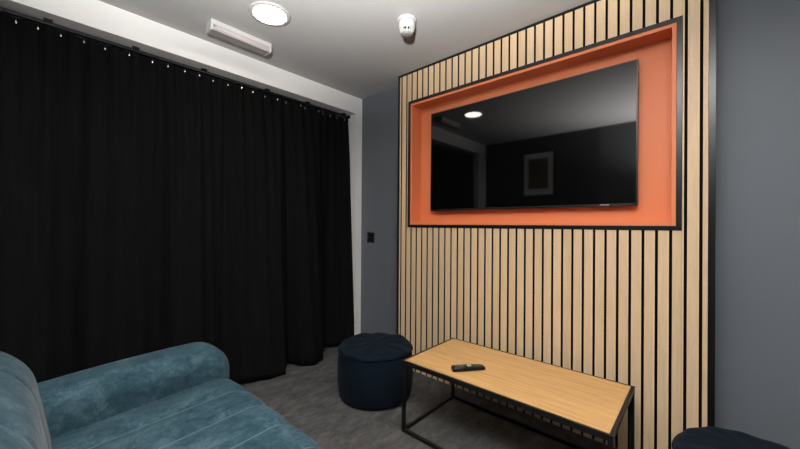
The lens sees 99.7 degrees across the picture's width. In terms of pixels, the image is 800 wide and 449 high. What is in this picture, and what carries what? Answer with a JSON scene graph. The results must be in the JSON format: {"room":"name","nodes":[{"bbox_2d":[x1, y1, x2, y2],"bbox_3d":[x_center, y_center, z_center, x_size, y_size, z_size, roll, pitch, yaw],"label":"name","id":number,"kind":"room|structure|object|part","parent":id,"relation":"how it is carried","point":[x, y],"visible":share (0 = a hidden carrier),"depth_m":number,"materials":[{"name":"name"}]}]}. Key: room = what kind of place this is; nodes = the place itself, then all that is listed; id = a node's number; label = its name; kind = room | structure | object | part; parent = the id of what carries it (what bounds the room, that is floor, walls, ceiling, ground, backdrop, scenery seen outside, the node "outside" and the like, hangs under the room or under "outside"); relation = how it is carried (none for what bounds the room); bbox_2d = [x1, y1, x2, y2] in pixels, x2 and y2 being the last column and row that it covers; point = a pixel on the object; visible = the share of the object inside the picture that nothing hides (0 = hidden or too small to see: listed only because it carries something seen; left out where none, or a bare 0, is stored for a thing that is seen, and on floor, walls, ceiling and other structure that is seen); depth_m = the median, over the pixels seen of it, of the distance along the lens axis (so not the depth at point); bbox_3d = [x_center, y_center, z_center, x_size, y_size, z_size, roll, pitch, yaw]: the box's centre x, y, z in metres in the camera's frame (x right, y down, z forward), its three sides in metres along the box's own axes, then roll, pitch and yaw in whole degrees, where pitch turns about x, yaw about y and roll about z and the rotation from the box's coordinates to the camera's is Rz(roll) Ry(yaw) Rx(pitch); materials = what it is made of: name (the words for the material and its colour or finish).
{"room":"tv lounge","nodes":[
{"label":"tv lounge","id":0,"kind":"room"},
{"bbox_2d":[0,0,361,334],"bbox_3d":[-1.451,-0.045,2.474,0.450,2.400,2.900,0,0,42],"label":"wall","id":1,"kind":"structure","parent":0,"point":[97,18],"depth_m":2.32,"materials":[{"name":"white paint"}]},
{"bbox_2d":[0,7,349,118],"bbox_3d":[-1.291,-1.067,2.444,0.034,0.032,2.378,0,0,42],"label":"track","id":2,"kind":"object","parent":1,"relation":"attached to","point":[45,21],"visible":0.98,"depth_m":2.11,"materials":[{"name":"black metal"}]},
{"bbox_2d":[0,11,353,383],"bbox_3d":[-1.216,0.054,2.376,0.270,2.194,2.362,0,0,42],"label":"curtain","id":3,"kind":"object","parent":2,"relation":"hanging from","point":[147,205],"visible":0.96,"depth_m":2.13,"materials":[{"name":"black fabric"}]},
{"bbox_2d":[99,0,591,98],"bbox_3d":[-0.105,-1.289,1.274,4.050,0.100,2.900,0,0,42],"label":"ceiling","id":4,"kind":"structure","parent":0,"point":[357,48],"depth_m":2.13,"materials":[{"name":"paint"}]},
{"bbox_2d":[206,18,271,55],"bbox_3d":[-1.040,-1.211,2.201,0.096,0.062,0.384,0,0,42],"label":"emergency light","id":5,"kind":"object","parent":4,"relation":"attached to","point":[214,27],"visible":1,"depth_m":2.16,"materials":[{"name":"grey plastic"}]},
{"bbox_2d":[248,1,290,25],"bbox_3d":[-0.766,-1.235,1.992,0.236,0.011,0.236,0,0,42],"label":"recessed light","id":6,"kind":"object","parent":4,"relation":"in","point":[265,12],"visible":1,"depth_m":1.97,"materials":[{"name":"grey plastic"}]},
{"bbox_3d":[-0.766,-1.235,1.992,0.177,0.010,0.177,0,0,42],"label":"light panel","id":7,"kind":"part","parent":6,"relation":"part of","materials":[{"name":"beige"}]},
{"bbox_2d":[397,13,415,37],"bbox_3d":[0.041,-1.186,2.033,0.116,0.098,0.116,0,0,42],"label":"smoke detector","id":8,"kind":"object","parent":4,"relation":"attached to","point":[406,22],"visible":1,"depth_m":2.00,"materials":[{"name":"white plastic"}]},
{"bbox_2d":[399,25,413,33],"bbox_3d":[0.041,-1.160,2.033,0.090,0.026,0.090,0,0,42],"label":"vent","id":9,"kind":"object","parent":8,"relation":"attached to","point":[404,29],"depth_m":2.00,"materials":[{"name":"plastic"}]},
{"bbox_2d":[239,346,617,448],"bbox_3d":[-0.122,1.201,1.266,4.050,0.080,2.900,0,0,42],"label":"floor","id":10,"kind":"structure","parent":0,"point":[308,397],"depth_m":2.02,"materials":[{"name":"carpet"}]},
{"bbox_2d":[0,342,322,448],"bbox_3d":[-0.559,0.761,0.771,1.890,0.790,0.947,0,0,42],"label":"sofa","id":11,"kind":"object","parent":10,"relation":"on","point":[184,396],"visible":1,"depth_m":1.20,"materials":[{"name":"teal fabric"}]},
{"bbox_3d":[-0.766,0.679,0.571,1.540,0.630,0.371,0,0,42],"label":"backrest","id":12,"kind":"part","parent":11,"relation":"part of","materials":[{"name":"teal fabric"}]},
{"bbox_3d":[-1.169,0.819,1.329,0.237,0.519,0.908,0,0,42],"label":"arm","id":13,"kind":"part","parent":11,"relation":"part of","materials":[{"name":"teal fabric"}]},
{"bbox_3d":[-0.507,0.822,0.829,1.460,0.270,0.790,0,0,42],"label":"seat","id":14,"kind":"part","parent":11,"relation":"part of","materials":[{"name":"teal fabric"}]},
{"bbox_2d":[337,332,412,409],"bbox_3d":[-0.166,0.982,2.318,0.512,0.370,0.512,0,0,42],"label":"pouf","id":15,"kind":"object","parent":10,"relation":"on","point":[369,365],"visible":0.98,"depth_m":2.11,"materials":[{"name":"blue fabric"}]},
{"bbox_2d":[401,338,634,448],"bbox_3d":[0.562,0.967,1.753,1.021,0.400,0.520,0,0,42],"label":"coffee table","id":16,"kind":"object","parent":10,"relation":"on","point":[596,406],"visible":0.99,"depth_m":1.65,"materials":[{"name":"brown wood"}]},
{"bbox_3d":[0.021,0.975,1.902,0.018,0.378,0.018,0,0,42],"label":"leg","id":17,"kind":"part","parent":16,"relation":"part of","materials":[{"name":"black metal"}]},
{"bbox_3d":[0.393,1.156,1.566,0.985,0.018,0.018,0,0,42],"label":"rail","id":18,"kind":"part","parent":16,"relation":"part of","materials":[{"name":"black metal"}]},
{"bbox_3d":[0.188,1.156,2.088,0.018,0.018,0.484,0,0,42],"label":"rail","id":19,"kind":"part","parent":16,"relation":"part of","materials":[{"name":"black metal"}]},
{"bbox_3d":[0.357,0.978,2.276,0.018,0.378,0.018,0,0,42],"label":"leg","id":20,"kind":"part","parent":16,"relation":"part of","materials":[{"name":"black metal"}]},
{"bbox_2d":[451,364,485,371],"bbox_3d":[0.359,0.752,1.778,0.178,0.025,0.047,0,0,-10],"label":"remote control","id":21,"kind":"object","parent":16,"relation":"on","point":[461,367],"visible":1,"depth_m":1.76,"materials":[{"name":"black plastic"}]},
{"bbox_3d":[0.728,1.159,1.939,0.985,0.018,0.018,0,0,42],"label":"rail","id":22,"kind":"part","parent":16,"relation":"part of","materials":[{"name":"black metal"}]},
{"bbox_3d":[0.766,0.978,1.231,0.018,0.378,0.018,0,0,42],"label":"leg","id":23,"kind":"part","parent":16,"relation":"part of","materials":[{"name":"black metal"}]},
{"bbox_3d":[1.102,0.981,1.604,0.018,0.378,0.018,0,0,42],"label":"leg","id":24,"kind":"part","parent":16,"relation":"part of","materials":[{"name":"black metal"}]},
{"bbox_2d":[672,426,790,448],"bbox_3d":[1.274,1.001,1.175,0.512,0.345,0.512,0,0,42],"label":"pouf","id":25,"kind":"object","parent":10,"relation":"on","point":[710,437],"visible":1,"depth_m":1.31,"materials":[{"name":"blue fabric"}]},
{"bbox_2d":[361,0,799,448],"bbox_3d":[0.991,-0.029,2.160,3.600,2.400,0.100,0,0,42],"label":"wall","id":26,"kind":"structure","parent":0,"point":[757,273],"depth_m":1.55,"materials":[{"name":"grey paint"}]},
{"bbox_2d":[367,232,374,242],"bbox_3d":[-0.279,0.123,3.225,0.100,0.104,0.013,0,0,42],"label":"wall switch","id":27,"kind":"object","parent":26,"relation":"attached to","point":[370,235],"visible":1,"depth_m":3.22,"materials":[{"name":"black plastic"}]},
{"bbox_2d":[396,0,716,448],"bbox_3d":[0.744,-0.030,2.214,1.934,2.396,0.148,0,0,42],"label":"wall panel","id":28,"kind":"object","parent":26,"relation":"attached to","point":[622,294],"visible":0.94,"depth_m":1.84,"materials":[{"name":"beige wood"}]},
{"bbox_2d":[430,59,638,210],"bbox_3d":[0.759,-0.485,2.232,1.345,0.767,0.053,0,0,42],"label":"television","id":29,"kind":"object","parent":28,"relation":"attached to","point":[572,141],"visible":1,"depth_m":2.08,"materials":[{"name":"black glass"}]},
{"bbox_3d":[0.706,-0.482,2.172,1.705,1.016,0.028,0,0,42],"label":"recess frame","id":30,"kind":"part","parent":28,"relation":"part of","materials":[{"name":"black"}]}
]}

